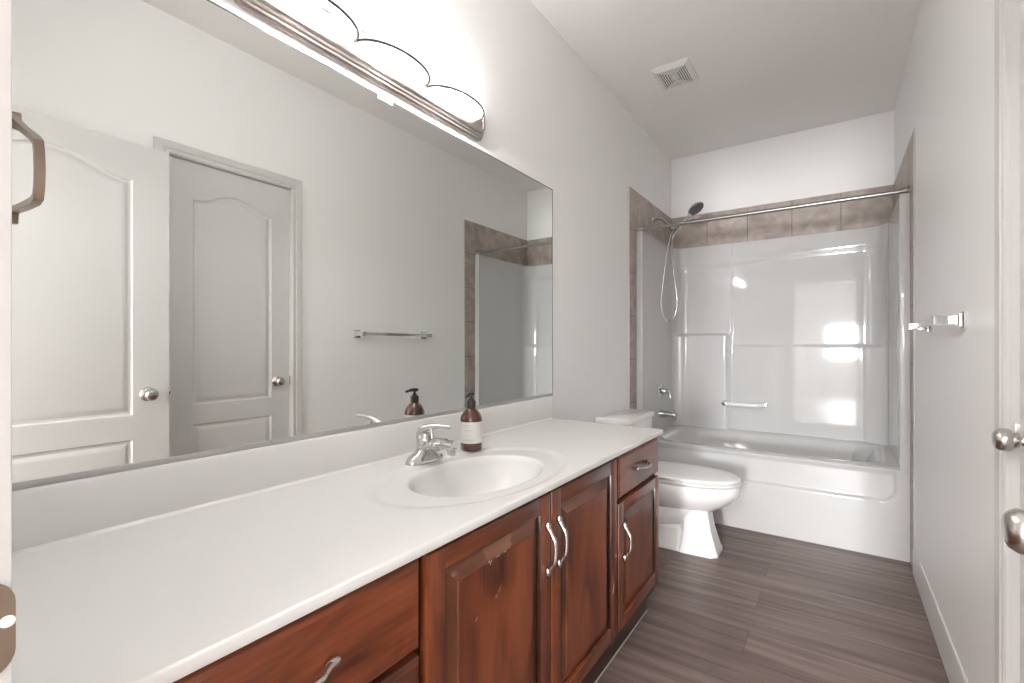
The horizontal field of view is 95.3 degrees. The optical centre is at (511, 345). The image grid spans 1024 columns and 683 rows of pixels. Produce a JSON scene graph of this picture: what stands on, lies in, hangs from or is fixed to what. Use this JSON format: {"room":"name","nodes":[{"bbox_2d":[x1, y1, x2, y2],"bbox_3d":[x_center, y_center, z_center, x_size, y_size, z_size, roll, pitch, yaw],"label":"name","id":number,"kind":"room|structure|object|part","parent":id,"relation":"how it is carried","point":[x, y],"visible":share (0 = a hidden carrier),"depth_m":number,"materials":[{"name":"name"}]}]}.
{"room":"bathroom","nodes":[
{"label":"bathroom","id":0,"kind":"room"},
{"bbox_2d":[211,0,670,421],"bbox_3d":[0.201,-0.232,2.463,0.120,2.780,4.192,0,0,35],"label":"wall","id":1,"kind":"structure","parent":0,"point":[549,117],"depth_m":2.46,"materials":[{"name":"paint"}]},
{"bbox_2d":[12,396,551,551],"bbox_3d":[-0.364,0.315,1.525,0.018,0.127,1.959,0,0,35],"label":"backsplash","id":2,"kind":"structure","parent":1,"relation":"attached to","point":[49,513],"depth_m":1.05,"materials":[{"name":"stone"}]},
{"bbox_2d":[12,0,552,490],"bbox_3d":[-0.361,-0.270,1.538,0.010,1.043,1.981,0,0,35],"label":"wall mirror","id":3,"kind":"object","parent":1,"relation":"attached to","point":[236,241],"visible":1,"depth_m":1.10,"materials":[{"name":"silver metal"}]},
{"bbox_2d":[234,0,485,141],"bbox_3d":[-0.346,-0.882,1.457,0.127,0.132,0.960,0,0,35],"label":"vanity light","id":4,"kind":"object","parent":1,"relation":"attached to","point":[327,27],"visible":1,"depth_m":1.39,"materials":[{"name":"white glass"}]},
{"bbox_3d":[-0.514,-0.901,1.215,0.057,0.041,0.041,0,0,35],"label":"bulb","id":5,"kind":"part","parent":4,"relation":"part of","materials":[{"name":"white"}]},
{"bbox_3d":[-0.497,-0.902,1.203,0.087,0.048,0.295,0,0,35],"label":"lamp shade","id":6,"kind":"part","parent":4,"relation":"part of","materials":[{"name":"white glass"}]},
{"bbox_3d":[-0.338,-0.902,1.433,0.087,0.048,0.295,0,0,35],"label":"lamp shade","id":7,"kind":"part","parent":4,"relation":"part of","materials":[{"name":"white glass"}]},
{"bbox_3d":[-0.354,-0.901,1.445,0.057,0.041,0.041,0,0,35],"label":"bulb","id":8,"kind":"part","parent":4,"relation":"part of","materials":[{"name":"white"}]},
{"bbox_3d":[-0.174,-0.902,1.669,0.087,0.048,0.295,0,0,35],"label":"lamp shade","id":9,"kind":"part","parent":4,"relation":"part of","materials":[{"name":"white glass"}]},
{"bbox_3d":[-0.191,-0.901,1.680,0.057,0.041,0.041,0,0,35],"label":"bulb","id":10,"kind":"part","parent":4,"relation":"part of","materials":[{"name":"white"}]},
{"bbox_2d":[629,186,671,408],"bbox_3d":[1.100,0.024,3.648,0.006,2.268,1.019,0,0,35],"label":"trim","id":11,"kind":"structure","parent":1,"relation":"attached to","point":[641,211],"depth_m":3.33,"materials":[{"name":"stone"}]},
{"bbox_2d":[652,202,703,321],"bbox_3d":[1.241,-0.616,3.516,0.384,0.870,0.119,0,0,37],"label":"shower","id":12,"kind":"object","parent":1,"relation":"attached to","point":[696,207],"visible":0.94,"depth_m":3.55,"materials":[{"name":"silver metal"}]},
{"bbox_3d":[1.167,-0.946,3.609,0.142,0.100,0.019,0,0,35],"label":"arm","id":13,"kind":"part","parent":12,"relation":"part of","materials":[{"name":"silver metal"}]},
{"bbox_3d":[1.280,-0.916,3.502,0.151,0.145,0.032,0,0,44],"label":"handle","id":14,"kind":"part","parent":12,"relation":"part of","materials":[{"name":"silver metal"}]},
{"bbox_2d":[637,186,909,231],"bbox_3d":[1.533,-0.842,2.953,1.501,0.052,0.052,0,0,35],"label":"shower rod","id":15,"kind":"object","parent":1,"relation":"attached to","point":[906,189],"visible":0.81,"depth_m":2.85,"materials":[{"name":"silver metal"}]},
{"bbox_2d":[530,0,921,159],"bbox_3d":[-0.679,-1.652,-0.664,2.800,0.060,10.334,0,0,35],"label":"ceiling","id":16,"kind":"structure","parent":0,"point":[765,69],"depth_m":2.61,"materials":[{"name":"paint"}]},
{"bbox_2d":[650,57,698,89],"bbox_3d":[0.973,-1.611,2.783,0.218,0.022,0.258,0,0,35],"label":"ceiling vent","id":17,"kind":"object","parent":16,"relation":"in","point":[682,71],"visible":1,"depth_m":2.75,"materials":[{"name":"white plastic"}]},
{"bbox_2d":[596,523,948,682],"bbox_3d":[-0.679,1.188,-0.664,2.800,0.060,10.334,0,0,35],"label":"floor","id":18,"kind":"structure","parent":0,"point":[770,608],"depth_m":1.97,"materials":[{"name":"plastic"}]},
{"bbox_2d":[173,437,658,682],"bbox_3d":[-0.132,0.769,1.356,0.587,0.778,1.941,0,0,35],"label":"vanity cabinet","id":19,"kind":"object","parent":18,"relation":"on","point":[550,589],"visible":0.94,"depth_m":1.09,"materials":[{"name":"brown wood"}]},
{"bbox_3d":[-0.318,0.473,0.653,0.022,0.163,0.502,0,0,35],"label":"drawer","id":20,"kind":"part","parent":19,"relation":"part of","materials":[{"name":"brown wood"}]},
{"bbox_3d":[-0.293,0.472,0.640,0.036,0.016,0.147,0,0,35],"label":"handle","id":21,"kind":"part","parent":19,"relation":"part of","materials":[{"name":"silver metal"}]},
{"bbox_2d":[12,396,662,682],"bbox_3d":[-0.138,0.372,1.368,0.570,0.242,1.959,0,0,35],"label":"countertop","id":22,"kind":"structure","parent":19,"relation":"on","point":[159,573],"depth_m":0.88,"materials":[{"name":"stone"}]},
{"bbox_2d":[405,424,458,465],"bbox_3d":[-0.254,0.300,1.428,0.138,0.123,0.164,0,0,-30],"label":"faucet","id":23,"kind":"object","parent":22,"relation":"on","point":[427,451],"visible":1,"depth_m":1.42,"materials":[{"name":"silver metal"}]},
{"bbox_3d":[-0.249,0.275,1.445,0.014,0.051,0.011,0,0,35],"label":"lift rod","id":24,"kind":"part","parent":23,"relation":"part of","materials":[{"name":"silver metal"}]},
{"bbox_3d":[-0.245,0.267,1.442,0.145,0.057,0.015,0,0,35],"label":"lever","id":25,"kind":"part","parent":23,"relation":"part of","materials":[{"name":"silver metal"}]},
{"bbox_3d":[-0.227,0.313,1.429,0.146,0.065,0.054,0,0,35],"label":"spout","id":26,"kind":"part","parent":23,"relation":"part of","materials":[{"name":"silver metal"}]},
{"bbox_2d":[460,392,481,451],"bbox_3d":[-0.141,0.259,1.609,0.076,0.198,0.077,0,0,35],"label":"soap bottle","id":27,"kind":"object","parent":22,"relation":"on","point":[471,418],"visible":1,"depth_m":1.58,"materials":[{"name":"orange glass"}]},
{"bbox_3d":[-0.318,0.667,0.653,0.022,0.198,0.502,0,0,35],"label":"drawer","id":28,"kind":"part","parent":19,"relation":"part of","materials":[{"name":"brown wood"}]},
{"bbox_3d":[-0.036,0.697,1.059,0.022,0.612,0.454,0,0,35],"label":"door","id":29,"kind":"part","parent":19,"relation":"part of","materials":[{"name":"brown wood"}]},
{"bbox_3d":[-0.033,0.697,1.057,0.011,0.530,0.362,0,0,35],"label":"panel","id":30,"kind":"part","parent":19,"relation":"part of","materials":[{"name":"brown wood"}]},
{"bbox_3d":[0.102,0.530,1.210,0.036,0.145,0.016,0,0,35],"label":"handle","id":31,"kind":"part","parent":19,"relation":"part of","materials":[{"name":"silver metal"}]},
{"bbox_3d":[0.136,0.530,1.259,0.036,0.145,0.016,0,0,35],"label":"handle","id":32,"kind":"part","parent":19,"relation":"part of","materials":[{"name":"silver metal"}]},
{"bbox_3d":[0.227,0.697,1.438,0.022,0.612,0.450,0,0,35],"label":"door","id":33,"kind":"part","parent":19,"relation":"part of","materials":[{"name":"brown wood"}]},
{"bbox_3d":[0.230,0.697,1.436,0.011,0.530,0.358,0,0,35],"label":"panel","id":34,"kind":"part","parent":19,"relation":"part of","materials":[{"name":"brown wood"}]},
{"bbox_3d":[0.408,0.696,1.652,0.036,0.141,0.016,0,0,35],"label":"handle","id":35,"kind":"part","parent":19,"relation":"part of","materials":[{"name":"silver metal"}]},
{"bbox_3d":[0.493,0.466,1.823,0.022,0.149,0.447,0,0,35],"label":"drawer","id":36,"kind":"part","parent":19,"relation":"part of","materials":[{"name":"brown wood"}]},
{"bbox_3d":[0.493,0.779,1.823,0.022,0.448,0.447,0,0,35],"label":"door","id":37,"kind":"part","parent":19,"relation":"part of","materials":[{"name":"brown wood"}]},
{"bbox_3d":[0.497,0.779,1.820,0.011,0.372,0.367,0,0,35],"label":"panel","id":38,"kind":"part","parent":19,"relation":"part of","materials":[{"name":"brown wood"}]},
{"bbox_3d":[0.520,0.466,1.812,0.036,0.016,0.147,0,0,35],"label":"handle","id":39,"kind":"part","parent":19,"relation":"part of","materials":[{"name":"silver metal"}]},
{"bbox_2d":[595,408,741,558],"bbox_3d":[0.941,0.791,2.755,0.755,0.735,0.504,0,0,35],"label":"toilet","id":40,"kind":"object","parent":18,"relation":"on","point":[689,494],"visible":0.59,"depth_m":2.60,"materials":[{"name":"white ceramic"}]},
{"bbox_3d":[0.717,0.440,2.911,0.210,0.033,0.504,0,0,35],"label":"tank lid","id":41,"kind":"part","parent":40,"relation":"part of","materials":[{"name":"white ceramic"}]},
{"bbox_3d":[0.716,0.607,2.911,0.191,0.303,0.480,0,0,35],"label":"tank","id":42,"kind":"part","parent":40,"relation":"part of","materials":[{"name":"white ceramic"}]},
{"bbox_3d":[1.021,0.732,2.699,0.555,0.019,0.372,0,0,35],"label":"lid","id":43,"kind":"part","parent":40,"relation":"part of","materials":[{"name":"white plastic"}]},
{"bbox_3d":[1.001,0.855,2.713,0.598,0.176,0.374,0,0,35],"label":"bowl","id":44,"kind":"part","parent":40,"relation":"part of","materials":[{"name":"white ceramic"}]},
{"bbox_3d":[1.026,0.754,2.696,0.547,0.015,0.372,0,0,35],"label":"seat","id":45,"kind":"part","parent":40,"relation":"part of","materials":[{"name":"white plastic"}]},
{"bbox_2d":[637,193,909,561],"bbox_3d":[1.760,0.168,3.279,1.507,1.980,0.870,0,0,35],"label":"bathtub","id":46,"kind":"object","parent":18,"relation":"on","point":[812,328],"visible":0.8,"depth_m":3.36,"materials":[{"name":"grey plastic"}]},
{"bbox_2d":[658,382,670,399],"bbox_3d":[1.207,0.353,3.642,0.098,0.136,0.136,0,0,35],"label":"shower valve","id":47,"kind":"object","parent":46,"relation":"attached to","point":[661,390],"visible":1,"depth_m":3.63,"materials":[{"name":"silver metal"}]},
{"bbox_3d":[1.205,0.366,3.631,0.057,0.078,0.104,0,0,-38],"label":"lever","id":48,"kind":"part","parent":47,"relation":"part of","materials":[{"name":"silver metal"}]},
{"bbox_2d":[659,410,677,419],"bbox_3d":[1.222,0.533,3.631,0.139,0.078,0.060,0,0,35],"label":"tub spout","id":49,"kind":"object","parent":46,"relation":"attached to","point":[662,413],"visible":1,"depth_m":3.62,"materials":[{"name":"silver metal"}]},
{"bbox_2d":[721,400,767,407],"bbox_3d":[1.816,0.458,3.647,0.329,0.045,0.083,0,0,27],"label":"grab bar","id":50,"kind":"object","parent":46,"relation":"attached to","point":[724,402],"visible":1,"depth_m":3.62,"materials":[{"name":"silver metal"}]},
{"bbox_3d":[1.762,-0.072,3.283,1.505,1.500,0.860,0,0,35],"label":"wall panel","id":51,"kind":"part","parent":46,"relation":"part of","materials":[{"name":"grey plastic"}]},
{"bbox_2d":[657,425,898,467],"bbox_3d":[1.764,0.836,3.285,1.421,0.339,0.808,0,0,35],"label":"basin","id":52,"kind":"object","parent":46,"relation":"in","point":[801,445],"depth_m":3.26,"materials":[{"name":"grey plastic"}]},
{"bbox_2d":[671,110,893,218],"bbox_3d":[2.037,-0.232,3.679,1.511,2.780,0.100,0,0,35],"label":"wall","id":53,"kind":"structure","parent":0,"point":[854,154],"depth_m":3.56,"materials":[{"name":"paint"}]},
{"bbox_2d":[672,185,892,248],"bbox_3d":[2.007,-0.965,3.636,1.501,0.287,0.004,0,0,35],"label":"trim","id":54,"kind":"structure","parent":53,"relation":"attached to","point":[871,212],"depth_m":3.55,"materials":[{"name":"tile"}]},
{"bbox_2d":[894,0,994,682],"bbox_3d":[1.541,-0.232,1.533,0.120,2.780,4.192,0,0,35],"label":"wall","id":55,"kind":"structure","parent":0,"point":[946,93],"depth_m":1.53,"materials":[{"name":"paint"}]},
{"bbox_2d":[894,128,914,568],"bbox_3d":[2.336,0.024,2.791,0.006,2.268,1.019,0,0,35],"label":"trim","id":56,"kind":"structure","parent":55,"relation":"attached to","point":[905,177],"depth_m":2.45,"materials":[{"name":"stone"}]},
{"bbox_2d":[907,311,966,332],"bbox_3d":[1.562,-0.082,1.737,0.078,0.054,0.679,0,0,35],"label":"towel bar","id":57,"kind":"object","parent":55,"relation":"attached to","point":[960,320],"visible":1,"depth_m":1.48,"materials":[{"name":"silver metal"}]},
{"bbox_3d":[1.740,-0.082,1.994,0.078,0.054,0.054,0,0,35],"label":"post","id":58,"kind":"part","parent":57,"relation":"part of","materials":[{"name":"silver metal"}]},
{"bbox_3d":[1.383,-0.082,1.480,0.078,0.054,0.054,0,0,35],"label":"post","id":59,"kind":"part","parent":57,"relation":"part of","materials":[{"name":"silver metal"}]},
{"bbox_2d":[913,547,968,682],"bbox_3d":[1.612,1.091,1.750,0.010,0.135,1.510,0,0,35],"label":"baseboard","id":60,"kind":"structure","parent":55,"relation":"attached to","point":[954,670],"depth_m":1.78,"materials":[{"name":"grey paint"}]},
{"bbox_2d":[995,0,1010,682],"bbox_3d":[0.966,0.079,0.824,0.015,2.159,0.749,0,0,35],"label":"trim","id":61,"kind":"structure","parent":55,"relation":"attached to","point":[1002,7],"depth_m":1.10,"materials":[{"name":"grey paint"}]},
{"bbox_2d":[992,0,1023,682],"bbox_3d":[0.975,0.106,0.819,0.094,2.080,0.620,0,0,35],"label":"door","id":62,"kind":"structure","parent":55,"relation":"in","point":[1003,439],"depth_m":1.05,"materials":[{"name":"white paint"}]},
{"bbox_3d":[1.091,0.206,1.018,0.059,0.059,0.059,0,0,35],"label":"knob","id":63,"kind":"part","parent":62,"relation":"part of","materials":[{"name":"silver metal"}]},
{"bbox_3d":[1.164,0.206,1.064,0.024,0.055,0.002,0,0,35],"label":"latch plate","id":64,"kind":"part","parent":62,"relation":"part of","materials":[{"name":"silver metal"}]},
{"bbox_2d":[1011,0,1019,682],"bbox_3d":[1.022,0.109,0.785,0.120,2.098,0.627,0,0,35],"label":"trim","id":65,"kind":"structure","parent":55,"relation":"attached to","point":[1015,4],"depth_m":1.07,"materials":[{"name":"grey paint"}]},
{"bbox_3d":[-0.345,-0.232,0.246,1.751,2.780,0.112,0,0,35],"label":"wall","id":66,"kind":"structure","parent":0,"visible":0},
{"bbox_2d":[0,0,15,682],"bbox_3d":[-0.094,0.108,0.073,0.840,2.100,0.142,0,0,35],"label":"trim","id":67,"kind":"structure","parent":66,"relation":"attached to","point":[7,597],"depth_m":0.35,"materials":[{"name":"grey paint"}]},
{"bbox_3d":[-0.394,0.213,0.341,0.003,0.072,0.043,0,0,35],"label":"strike plate","id":68,"kind":"part","parent":67,"relation":"part of","materials":[{"name":"silver metal"}]},
{"bbox_2d":[12,111,45,223],"bbox_3d":[-0.604,-0.236,0.540,0.202,0.168,0.074,0,0,35],"label":"towel ring","id":69,"kind":"object","parent":66,"relation":"attached to","point":[36,199],"visible":0.7,"depth_m":0.51,"materials":[{"name":"silver metal"}]},
{"bbox_3d":[-0.665,-0.294,0.583,0.052,0.052,0.074,0,0,35],"label":"post","id":70,"kind":"part","parent":69,"relation":"part of","materials":[{"name":"brown metal"}]},
{"bbox_2d":[1001,508,1023,554],"bbox_3d":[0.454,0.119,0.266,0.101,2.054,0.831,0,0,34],"label":"door knob","id":71,"kind":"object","parent":66,"relation":"in","point":[1012,521],"depth_m":0.55,"materials":[{"name":"silver metal"}]}
]}

